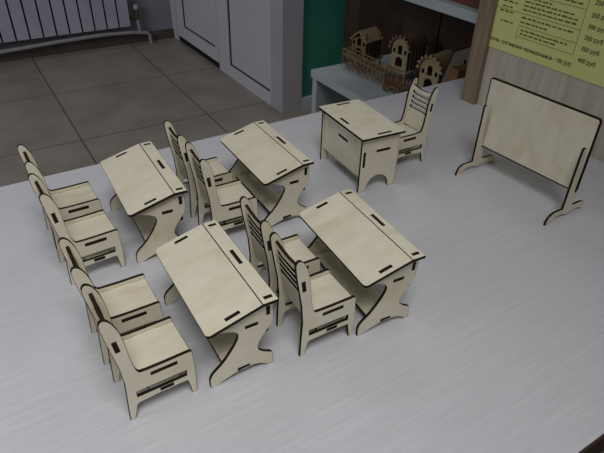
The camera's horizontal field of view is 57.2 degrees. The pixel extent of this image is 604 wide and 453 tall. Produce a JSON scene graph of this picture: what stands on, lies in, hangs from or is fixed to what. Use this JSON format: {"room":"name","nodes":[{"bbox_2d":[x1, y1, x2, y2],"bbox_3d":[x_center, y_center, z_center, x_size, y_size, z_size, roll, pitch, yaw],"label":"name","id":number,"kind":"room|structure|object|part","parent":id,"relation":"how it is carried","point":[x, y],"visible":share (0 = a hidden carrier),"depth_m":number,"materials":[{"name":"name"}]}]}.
{"room":"shop","nodes":[
{"label":"shop","id":0,"kind":"room"},
{"bbox_2d":[0,0,172,49],"bbox_3d":[-2.749,-1.755,1.965,4.500,2.700,0.120,-19,40,-26],"label":"wall","id":1,"kind":"structure","parent":0,"point":[154,15],"depth_m":3.51,"materials":[{"name":"white paint"}]},
{"bbox_2d":[0,0,139,42],"bbox_3d":[-1.738,-1.266,2.942,1.722,0.576,0.050,-19,40,-26],"label":"radiator","id":2,"kind":"object","parent":1,"relation":"attached to","point":[19,19],"visible":1,"depth_m":3.20,"materials":[{"name":"metal"}]},
{"bbox_2d":[0,20,152,53],"bbox_3d":[-1.822,-0.963,3.092,2.019,0.152,0.035,-19,40,-26],"label":"pipe","id":3,"kind":"object","parent":1,"relation":"attached to","point":[139,31],"visible":1,"depth_m":3.33,"materials":[{"name":"grey plastic"}]},
{"bbox_2d":[0,28,173,62],"bbox_3d":[-2.752,-0.637,2.674,4.480,0.055,0.020,-19,40,-26],"label":"baseboard","id":4,"kind":"structure","parent":1,"relation":"attached to","point":[69,47],"depth_m":3.41,"materials":[{"name":"tile"}]},
{"bbox_2d":[170,0,179,39],"bbox_3d":[-0.784,-2.092,3.089,0.062,2.050,0.082,-19,40,-26],"label":"trim","id":5,"kind":"structure","parent":1,"relation":"attached to","point":[172,2],"depth_m":3.59,"materials":[{"name":"white plastic"}]},
{"bbox_2d":[179,35,219,67],"bbox_3d":[-0.614,-1.091,3.424,0.054,0.036,0.625,-19,40,-26],"label":"trim","id":6,"kind":"structure","parent":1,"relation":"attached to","point":[183,40],"depth_m":3.40,"materials":[{"name":"black"}]},
{"bbox_2d":[270,0,303,113],"bbox_3d":[-0.047,-1.700,1.999,0.108,2.700,0.112,-19,40,-26],"label":"wall column","id":7,"kind":"structure","parent":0,"point":[286,16],"depth_m":2.58,"materials":[{"name":"white paint"}]},
{"bbox_2d":[0,37,603,452],"bbox_3d":[-0.247,0.614,1.094,6.600,0.050,6.350,-19,40,-26],"label":"floor","id":8,"kind":"structure","parent":0,"point":[80,109],"depth_m":2.76,"materials":[{"name":"grey tile"}]},
{"bbox_2d":[0,78,603,452],"bbox_3d":[-0.231,0.405,0.715,2.314,0.730,0.640,-19,40,-26],"label":"display table","id":9,"kind":"object","parent":8,"relation":"on","point":[499,346],"visible":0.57,"depth_m":0.52,"materials":[{"name":"laminate"}]},
{"bbox_2d":[17,144,101,246],"bbox_3d":[-0.263,-0.039,0.613,0.064,0.111,0.046,-19,40,-27],"label":"chair","id":10,"kind":"object","parent":9,"relation":"on","point":[79,199],"visible":0.65,"depth_m":0.61,"materials":[{"name":"brown wood"}]},
{"bbox_3d":[-0.282,-0.047,0.593,0.010,0.059,0.046,-19,40,-27],"label":"backrest","id":11,"kind":"part","parent":10,"relation":"part of","materials":[{"name":"brown wood"}]},
{"bbox_3d":[-0.257,-0.031,0.624,0.046,0.003,0.046,-19,40,-27],"label":"seat","id":12,"kind":"part","parent":10,"relation":"part of","materials":[{"name":"brown wood"}]},
{"bbox_2d":[28,173,125,284],"bbox_3d":[-0.227,-0.004,0.565,0.064,0.111,0.046,-20,41,-28],"label":"chair","id":13,"kind":"object","parent":9,"relation":"on","point":[92,234],"visible":0.95,"depth_m":0.57,"materials":[{"name":"brown wood"}]},
{"bbox_3d":[-0.246,-0.012,0.544,0.010,0.059,0.046,-20,41,-28],"label":"backrest","id":14,"kind":"part","parent":13,"relation":"part of","materials":[{"name":"brown wood"}]},
{"bbox_3d":[-0.239,-0.015,0.580,0.064,0.111,0.003,-20,41,-28],"label":"panel","id":15,"kind":"part","parent":13,"relation":"part of","materials":[{"name":"brown wood"}]},
{"bbox_3d":[-0.221,0.004,0.576,0.046,0.003,0.046,-20,41,-28],"label":"seat","id":16,"kind":"part","parent":13,"relation":"part of","materials":[{"name":"brown wood"}]},
{"bbox_2d":[58,237,162,364],"bbox_3d":[-0.162,0.057,0.481,0.064,0.111,0.046,-18,40,-26],"label":"chair","id":17,"kind":"object","parent":9,"relation":"on","point":[131,303],"visible":0.7,"depth_m":0.48,"materials":[{"name":"brown wood"}]},
{"bbox_3d":[-0.181,0.049,0.461,0.010,0.059,0.046,-18,40,-26],"label":"backrest","id":18,"kind":"part","parent":17,"relation":"part of","materials":[{"name":"brown wood"}]},
{"bbox_3d":[-0.173,0.047,0.495,0.064,0.111,0.003,-18,40,-26],"label":"panel","id":19,"kind":"part","parent":17,"relation":"part of","materials":[{"name":"beige wood"}]},
{"bbox_3d":[-0.151,0.068,0.466,0.064,0.111,0.003,-18,40,-26],"label":"panel","id":20,"kind":"part","parent":17,"relation":"part of","materials":[{"name":"beige wood"}]},
{"bbox_3d":[-0.155,0.066,0.492,0.046,0.003,0.046,-18,40,-26],"label":"seat","id":21,"kind":"part","parent":17,"relation":"part of","materials":[{"name":"brown wood"}]},
{"bbox_2d":[80,283,196,419],"bbox_3d":[-0.125,0.090,0.436,0.064,0.111,0.046,-19,40,-27],"label":"chair","id":22,"kind":"object","parent":9,"relation":"on","point":[153,355],"visible":1,"depth_m":0.44,"materials":[{"name":"brown wood"}]},
{"bbox_3d":[-0.144,0.082,0.415,0.010,0.059,0.046,-19,40,-27],"label":"backrest","id":23,"kind":"part","parent":22,"relation":"part of","materials":[{"name":"brown wood"}]},
{"bbox_3d":[-0.137,0.079,0.450,0.064,0.111,0.003,-19,40,-27],"label":"panel","id":24,"kind":"part","parent":22,"relation":"part of","materials":[{"name":"beige wood"}]},
{"bbox_3d":[-0.114,0.101,0.421,0.064,0.111,0.003,-19,40,-27],"label":"panel","id":25,"kind":"part","parent":22,"relation":"part of","materials":[{"name":"beige wood"}]},
{"bbox_3d":[-0.119,0.098,0.447,0.046,0.003,0.046,-19,40,-27],"label":"seat","id":26,"kind":"part","parent":22,"relation":"part of","materials":[{"name":"brown wood"}]},
{"bbox_2d":[100,141,187,262],"bbox_3d":[-0.179,-0.030,0.632,0.064,0.079,0.128,-17,39,-24],"label":"school desk","id":27,"kind":"object","parent":9,"relation":"on","point":[149,191],"visible":0.9,"depth_m":0.60,"materials":[{"name":"brown wood"}]},
{"bbox_3d":[-0.208,-0.059,0.672,0.060,0.078,0.003,-17,39,-24],"label":"panel","id":28,"kind":"part","parent":27,"relation":"part of","materials":[{"name":"beige wood"}]},
{"bbox_3d":[-0.152,0.000,0.591,0.060,0.078,0.003,-17,39,-24],"label":"panel","id":29,"kind":"part","parent":27,"relation":"part of","materials":[{"name":"brown wood"}]},
{"bbox_2d":[163,120,232,217],"bbox_3d":[-0.123,-0.075,0.669,0.064,0.111,0.046,-18,40,-25],"label":"chair","id":30,"kind":"object","parent":9,"relation":"on","point":[221,174],"visible":0.67,"depth_m":0.66,"materials":[{"name":"brown wood"}]},
{"bbox_3d":[-0.142,-0.083,0.649,0.010,0.059,0.046,-18,40,-26],"label":"backrest","id":31,"kind":"part","parent":30,"relation":"part of","materials":[{"name":"brown wood"}]},
{"bbox_3d":[-0.134,-0.085,0.684,0.064,0.111,0.003,-18,40,-26],"label":"panel","id":32,"kind":"part","parent":30,"relation":"part of","materials":[{"name":"brown wood"}]},
{"bbox_3d":[-0.112,-0.064,0.655,0.064,0.111,0.003,-18,40,-26],"label":"panel","id":33,"kind":"part","parent":30,"relation":"part of","materials":[{"name":"brown wood"}]},
{"bbox_3d":[-0.116,-0.066,0.680,0.046,0.003,0.046,-18,40,-26],"label":"seat","id":34,"kind":"part","parent":30,"relation":"part of","materials":[{"name":"brown wood"}]},
{"bbox_2d":[155,220,278,387],"bbox_3d":[-0.079,0.067,0.499,0.064,0.079,0.128,-18,40,-25],"label":"school desk","id":35,"kind":"object","parent":9,"relation":"on","point":[231,304],"visible":1,"depth_m":0.47,"materials":[{"name":"brown wood"}]},
{"bbox_3d":[-0.109,0.038,0.539,0.060,0.078,0.003,-18,40,-25],"label":"panel","id":36,"kind":"part","parent":35,"relation":"part of","materials":[{"name":"beige wood"}]},
{"bbox_3d":[-0.051,0.096,0.459,0.060,0.078,0.003,-18,39,-25],"label":"panel","id":37,"kind":"part","parent":35,"relation":"part of","materials":[{"name":"beige wood"}]},
{"bbox_2d":[238,313,257,328],"bbox_3d":[-0.070,0.051,0.494,0.026,0.003,0.118,-18,40,-25],"label":"slot","id":38,"kind":"object","parent":35,"relation":"attached to","point":[250,322],"depth_m":0.45,"materials":[{"name":"brown wood"}]},
{"bbox_2d":[185,142,257,229],"bbox_3d":[-0.089,-0.042,0.625,0.064,0.111,0.046,-17,39,-24],"label":"chair","id":39,"kind":"object","parent":9,"relation":"on","point":[222,199],"visible":0.94,"depth_m":0.62,"materials":[{"name":"brown wood"}]},
{"bbox_3d":[-0.108,-0.051,0.605,0.010,0.059,0.046,-17,39,-24],"label":"backrest","id":40,"kind":"part","parent":39,"relation":"part of","materials":[{"name":"brown wood"}]},
{"bbox_3d":[-0.078,-0.031,0.610,0.064,0.111,0.003,-17,39,-24],"label":"panel","id":41,"kind":"part","parent":39,"relation":"part of","materials":[{"name":"beige wood"}]},
{"bbox_3d":[-0.082,-0.034,0.636,0.046,0.003,0.046,-17,39,-24],"label":"seat","id":42,"kind":"part","parent":39,"relation":"part of","materials":[{"name":"brown wood"}]},
{"bbox_2d":[220,120,313,226],"bbox_3d":[-0.047,-0.066,0.689,0.064,0.079,0.128,-17,39,-25],"label":"school desk","id":43,"kind":"object","parent":9,"relation":"on","point":[265,158],"visible":0.94,"depth_m":0.66,"materials":[{"name":"brown wood"}]},
{"bbox_3d":[-0.076,-0.095,0.729,0.060,0.078,0.003,-17,39,-25],"label":"panel","id":44,"kind":"part","parent":43,"relation":"part of","materials":[{"name":"beige wood"}]},
{"bbox_3d":[-0.019,-0.036,0.648,0.060,0.078,0.003,-17,39,-25],"label":"panel","id":45,"kind":"part","parent":43,"relation":"part of","materials":[{"name":"brown wood"}]},
{"bbox_2d":[239,196,319,306],"bbox_3d":[-0.020,0.021,0.538,0.064,0.111,0.046,-17,39,-24],"label":"chair","id":46,"kind":"object","parent":9,"relation":"on","point":[258,232],"visible":0.7,"depth_m":0.53,"materials":[{"name":"brown wood"}]},
{"bbox_3d":[-0.040,0.013,0.518,0.010,0.059,0.046,-17,39,-24],"label":"backrest","id":47,"kind":"part","parent":46,"relation":"part of","materials":[{"name":"brown wood"}]},
{"bbox_3d":[-0.031,0.010,0.553,0.064,0.111,0.003,-17,39,-24],"label":"panel","id":48,"kind":"part","parent":46,"relation":"part of","materials":[{"name":"brown wood"}]},
{"bbox_3d":[-0.010,0.033,0.522,0.064,0.111,0.003,-17,39,-24],"label":"panel","id":49,"kind":"part","parent":46,"relation":"part of","materials":[{"name":"brown wood"}]},
{"bbox_3d":[-0.013,0.030,0.548,0.046,0.003,0.046,-17,39,-24],"label":"seat","id":50,"kind":"part","parent":46,"relation":"part of","materials":[{"name":"brown wood"}]},
{"bbox_2d":[269,232,355,356],"bbox_3d":[0.010,0.054,0.493,0.064,0.111,0.046,-17,39,-25],"label":"chair","id":51,"kind":"object","parent":9,"relation":"on","point":[321,300],"visible":1,"depth_m":0.49,"materials":[{"name":"brown wood"}]},
{"bbox_3d":[-0.009,0.045,0.473,0.010,0.059,0.046,-17,39,-25],"label":"backrest","id":52,"kind":"part","parent":51,"relation":"part of","materials":[{"name":"brown wood"}]},
{"bbox_3d":[-0.001,0.043,0.508,0.064,0.111,0.003,-17,39,-25],"label":"panel","id":53,"kind":"part","parent":51,"relation":"part of","materials":[{"name":"brown wood"}]},
{"bbox_3d":[0.021,0.065,0.478,0.064,0.111,0.003,-18,39,-25],"label":"panel","id":54,"kind":"part","parent":51,"relation":"part of","materials":[{"name":"beige wood"}]},
{"bbox_3d":[0.017,0.062,0.504,0.046,0.003,0.046,-17,39,-25],"label":"seat","id":55,"kind":"part","parent":51,"relation":"part of","materials":[{"name":"brown wood"}]},
{"bbox_2d":[299,189,425,335],"bbox_3d":[0.052,0.033,0.552,0.063,0.079,0.128,-16,39,-23],"label":"school desk","id":56,"kind":"object","parent":9,"relation":"on","point":[360,249],"visible":0.94,"depth_m":0.53,"materials":[{"name":"brown wood"}]},
{"bbox_3d":[0.025,0.003,0.593,0.060,0.078,0.003,-16,39,-23],"label":"panel","id":57,"kind":"part","parent":56,"relation":"part of","materials":[{"name":"brown wood"}]},
{"bbox_3d":[0.078,0.063,0.511,0.060,0.078,0.003,-16,39,-23],"label":"panel","id":58,"kind":"part","parent":56,"relation":"part of","materials":[{"name":"beige wood"}]},
{"bbox_2d":[319,99,405,191],"bbox_3d":[0.077,-0.111,0.757,0.065,0.080,0.114,-16,39,-23],"label":"desk","id":59,"kind":"object","parent":9,"relation":"on","point":[365,141],"visible":1,"depth_m":0.73,"materials":[{"name":"brown wood"}]},
{"bbox_3d":[0.053,-0.138,0.794,0.057,0.079,0.003,-16,39,-23],"label":"panel","id":60,"kind":"part","parent":59,"relation":"part of","materials":[{"name":"brown wood"}]},
{"bbox_2d":[339,134,389,151],"bbox_3d":[0.077,-0.125,0.748,0.052,0.003,0.104,-16,39,-23],"label":"slot","id":61,"kind":"object","parent":59,"relation":"attached to","point":[349,142],"depth_m":0.71,"materials":[{"name":"brown wood"}]},
{"bbox_3d":[0.100,-0.085,0.721,0.057,0.079,0.003,-16,39,-23],"label":"panel","id":62,"kind":"part","parent":59,"relation":"part of","materials":[{"name":"brown wood"}]},
{"bbox_2d":[394,77,438,162],"bbox_3d":[0.145,-0.145,0.781,0.064,0.111,0.046,-18,40,-25],"label":"chair","id":63,"kind":"object","parent":9,"relation":"on","point":[412,117],"visible":0.79,"depth_m":0.78,"materials":[{"name":"brown wood"}]},
{"bbox_3d":[0.134,-0.156,0.796,0.064,0.111,0.003,-18,40,-25],"label":"panel","id":64,"kind":"part","parent":63,"relation":"part of","materials":[{"name":"beige wood"}]},
{"bbox_3d":[0.138,-0.133,0.785,0.046,0.003,0.046,-18,40,-25],"label":"seat","id":65,"kind":"part","parent":63,"relation":"part of","materials":[{"name":"brown wood"}]},
{"bbox_3d":[0.165,-0.166,0.781,0.010,0.059,0.046,-18,40,-25],"label":"backrest","id":66,"kind":"part","parent":63,"relation":"part of","materials":[{"name":"brown wood"}]},
{"bbox_2d":[455,77,602,225],"bbox_3d":[0.289,-0.104,0.711,0.081,0.131,0.158,-21,41,-28],"label":"board","id":67,"kind":"object","parent":9,"relation":"on","point":[554,140],"visible":1,"depth_m":0.70,"materials":[{"name":"brown wood"}]},
{"bbox_3d":[0.293,-0.119,0.704,0.003,0.097,0.158,-21,41,-28],"label":"board panel","id":68,"kind":"part","parent":67,"relation":"part of","materials":[{"name":"beige wood"}]},
{"bbox_2d":[311,0,477,113],"bbox_3d":[0.357,-0.567,1.233,0.440,1.750,0.566,-19,40,-26],"label":"shelving unit","id":69,"kind":"object","parent":8,"relation":"on","point":[332,84],"visible":0.07,"depth_m":1.43,"materials":[{"name":"white plastic"}]},
{"bbox_3d":[0.201,-0.224,1.756,0.408,0.580,0.020,-19,40,-26],"label":"panel","id":70,"kind":"part","parent":69,"relation":"part of","materials":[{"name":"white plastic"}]},
{"bbox_2d":[347,26,382,69],"bbox_3d":[0.171,-0.485,1.499,0.080,0.100,0.066,-29,45,-36],"label":"house","id":71,"kind":"object","parent":69,"relation":"on","point":[367,41],"visible":0.85,"depth_m":1.48,"materials":[{"name":"brown wood"}]},
{"bbox_3d":[0.328,-0.353,1.423,0.413,0.020,0.487,-19,40,-26],"label":"shelf","id":72,"kind":"part","parent":69,"relation":"part of","materials":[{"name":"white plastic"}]},
{"bbox_2d":[342,46,393,85],"bbox_3d":[0.169,-0.416,1.443,0.022,0.052,0.196,-19,40,-26],"label":"fence","id":73,"kind":"object","parent":69,"relation":"on","point":[372,65],"visible":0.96,"depth_m":1.44,"materials":[{"name":"brown wood"}]},
{"bbox_2d":[382,74,408,93],"bbox_3d":[0.231,-0.347,1.362,0.034,0.036,0.058,-24,43,-32],"label":"cart","id":74,"kind":"object","parent":69,"relation":"on","point":[394,84],"visible":0.87,"depth_m":1.36,"materials":[{"name":"brown wood"}]},
{"bbox_2d":[385,31,427,84],"bbox_3d":[0.268,-0.435,1.414,0.093,0.121,0.068,-29,45,-36],"label":"house","id":75,"kind":"object","parent":69,"relation":"on","point":[407,49],"visible":0.96,"depth_m":1.39,"materials":[{"name":"brown wood"}]},
{"bbox_2d":[402,0,442,57],"bbox_3d":[0.369,-0.542,1.528,0.127,0.170,0.137,-19,40,-26],"label":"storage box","id":76,"kind":"object","parent":69,"relation":"on","point":[417,17],"visible":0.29,"depth_m":1.48,"materials":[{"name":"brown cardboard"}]},
{"bbox_3d":[0.371,-0.604,1.484,0.127,0.020,0.137,-19,40,-26],"label":"lid","id":77,"kind":"part","parent":76,"relation":"part of","materials":[{"name":"cardboard"}]},
{"bbox_2d":[416,50,452,87],"bbox_3d":[0.329,-0.374,1.345,0.093,0.103,0.073,-29,45,-36],"label":"house","id":78,"kind":"object","parent":69,"relation":"on","point":[432,68],"visible":0.65,"depth_m":1.32,"materials":[{"name":"brown wood"}]},
{"bbox_3d":[0.351,-0.552,1.238,0.425,0.018,0.566,-19,40,-26],"label":"shelf","id":79,"kind":"part","parent":69,"relation":"part of","materials":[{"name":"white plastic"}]},
{"bbox_2d":[439,46,470,83],"bbox_3d":[0.343,-0.338,1.268,0.145,0.135,0.020,-19,40,-26],"label":"leaning board","id":80,"kind":"object","parent":69,"relation":"on","point":[458,57],"visible":0.36,"depth_m":1.25,"materials":[{"name":"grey wood"}]},
{"bbox_2d":[436,13,474,63],"bbox_3d":[0.445,-0.483,1.421,0.127,0.200,0.142,-19,40,-26],"label":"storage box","id":81,"kind":"object","parent":69,"relation":"on","point":[455,33],"visible":0.1,"depth_m":1.40,"materials":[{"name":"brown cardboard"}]},
{"bbox_2d":[447,64,466,81],"bbox_3d":[0.341,-0.296,1.226,0.040,0.115,0.025,-19,40,-26],"label":"wooden block","id":82,"kind":"object","parent":69,"relation":"on","point":[459,71],"visible":0.29,"depth_m":1.19,"materials":[{"name":"orange wood"}]},
{"bbox_2d":[450,0,479,8],"bbox_3d":[0.320,-0.424,1.014,0.066,0.026,0.081,-19,40,-26],"label":"trinket box","id":83,"kind":"object","parent":69,"relation":"on","point":[471,3],"visible":0.4,"depth_m":0.99,"materials":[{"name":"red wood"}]},
{"bbox_2d":[301,0,345,96],"bbox_3d":[0.099,-1.778,2.068,0.246,2.645,0.094,-19,40,-26],"label":"wall","id":84,"kind":"structure","parent":0,"point":[323,20],"depth_m":2.64,"materials":[{"name":"green paint"}]},
{"bbox_2d":[343,0,405,62],"bbox_3d":[0.934,-2.004,2.472,1.659,2.700,0.200,-19,40,-26],"label":"wall","id":85,"kind":"structure","parent":0,"point":[388,16],"depth_m":2.63,"materials":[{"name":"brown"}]},
{"bbox_2d":[301,95,311,108],"bbox_3d":[0.071,-0.671,2.840,0.246,0.055,0.110,-19,40,-26],"label":"trim","id":86,"kind":"structure","parent":85,"relation":"attached to","point":[306,102],"depth_m":2.76,"materials":[{"name":"white plastic"}]},
{"bbox_2d":[477,46,603,162],"bbox_3d":[0.659,-0.395,0.238,0.022,1.170,1.222,-19,40,-26],"label":"wall","id":87,"kind":"structure","parent":0,"point":[585,96],"depth_m":0.86,"materials":[{"name":"beige wood"}]},
{"bbox_2d":[461,0,498,104],"bbox_3d":[0.326,-0.707,0.666,0.037,1.170,0.030,-19,40,-26],"label":"trim","id":88,"kind":"structure","parent":87,"relation":"attached to","point":[487,9],"depth_m":0.94,"materials":[{"name":"brown wood"}]},
{"bbox_2d":[489,0,603,87],"bbox_3d":[0.373,-0.372,0.772,0.002,0.297,0.226,-19,40,-26],"label":"list","id":89,"kind":"object","parent":87,"relation":"attached to","point":[564,36],"visible":1,"depth_m":0.82,"materials":[{"name":"yellow paper"}]},
{"bbox_2d":[500,0,582,45],"bbox_3d":[0.356,-0.330,0.831,0.001,0.093,0.138,-19,40,-26],"label":"print","id":90,"kind":"object","parent":89,"relation":"attached to","point":[525,22],"depth_m":0.83,"materials":[{"name":"yellow paper"}]},
{"bbox_3d":[-0.423,-2.888,1.888,0.060,0.648,1.319,-19,40,-26],"label":"wall","id":91,"kind":"structure","parent":0,"visible":0},
{"bbox_2d":[175,0,219,62],"bbox_3d":[-0.592,-1.928,2.832,0.060,2.014,0.625,-19,40,-26],"label":"door","id":92,"kind":"structure","parent":91,"relation":"in","point":[196,19],"depth_m":3.29,"materials":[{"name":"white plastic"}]},
{"bbox_2d":[216,0,270,104],"bbox_3d":[-0.265,-1.605,2.419,0.060,2.050,0.600,-19,40,-26],"label":"door","id":93,"kind":"structure","parent":91,"relation":"in","point":[244,30],"depth_m":2.85,"materials":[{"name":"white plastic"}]}
]}

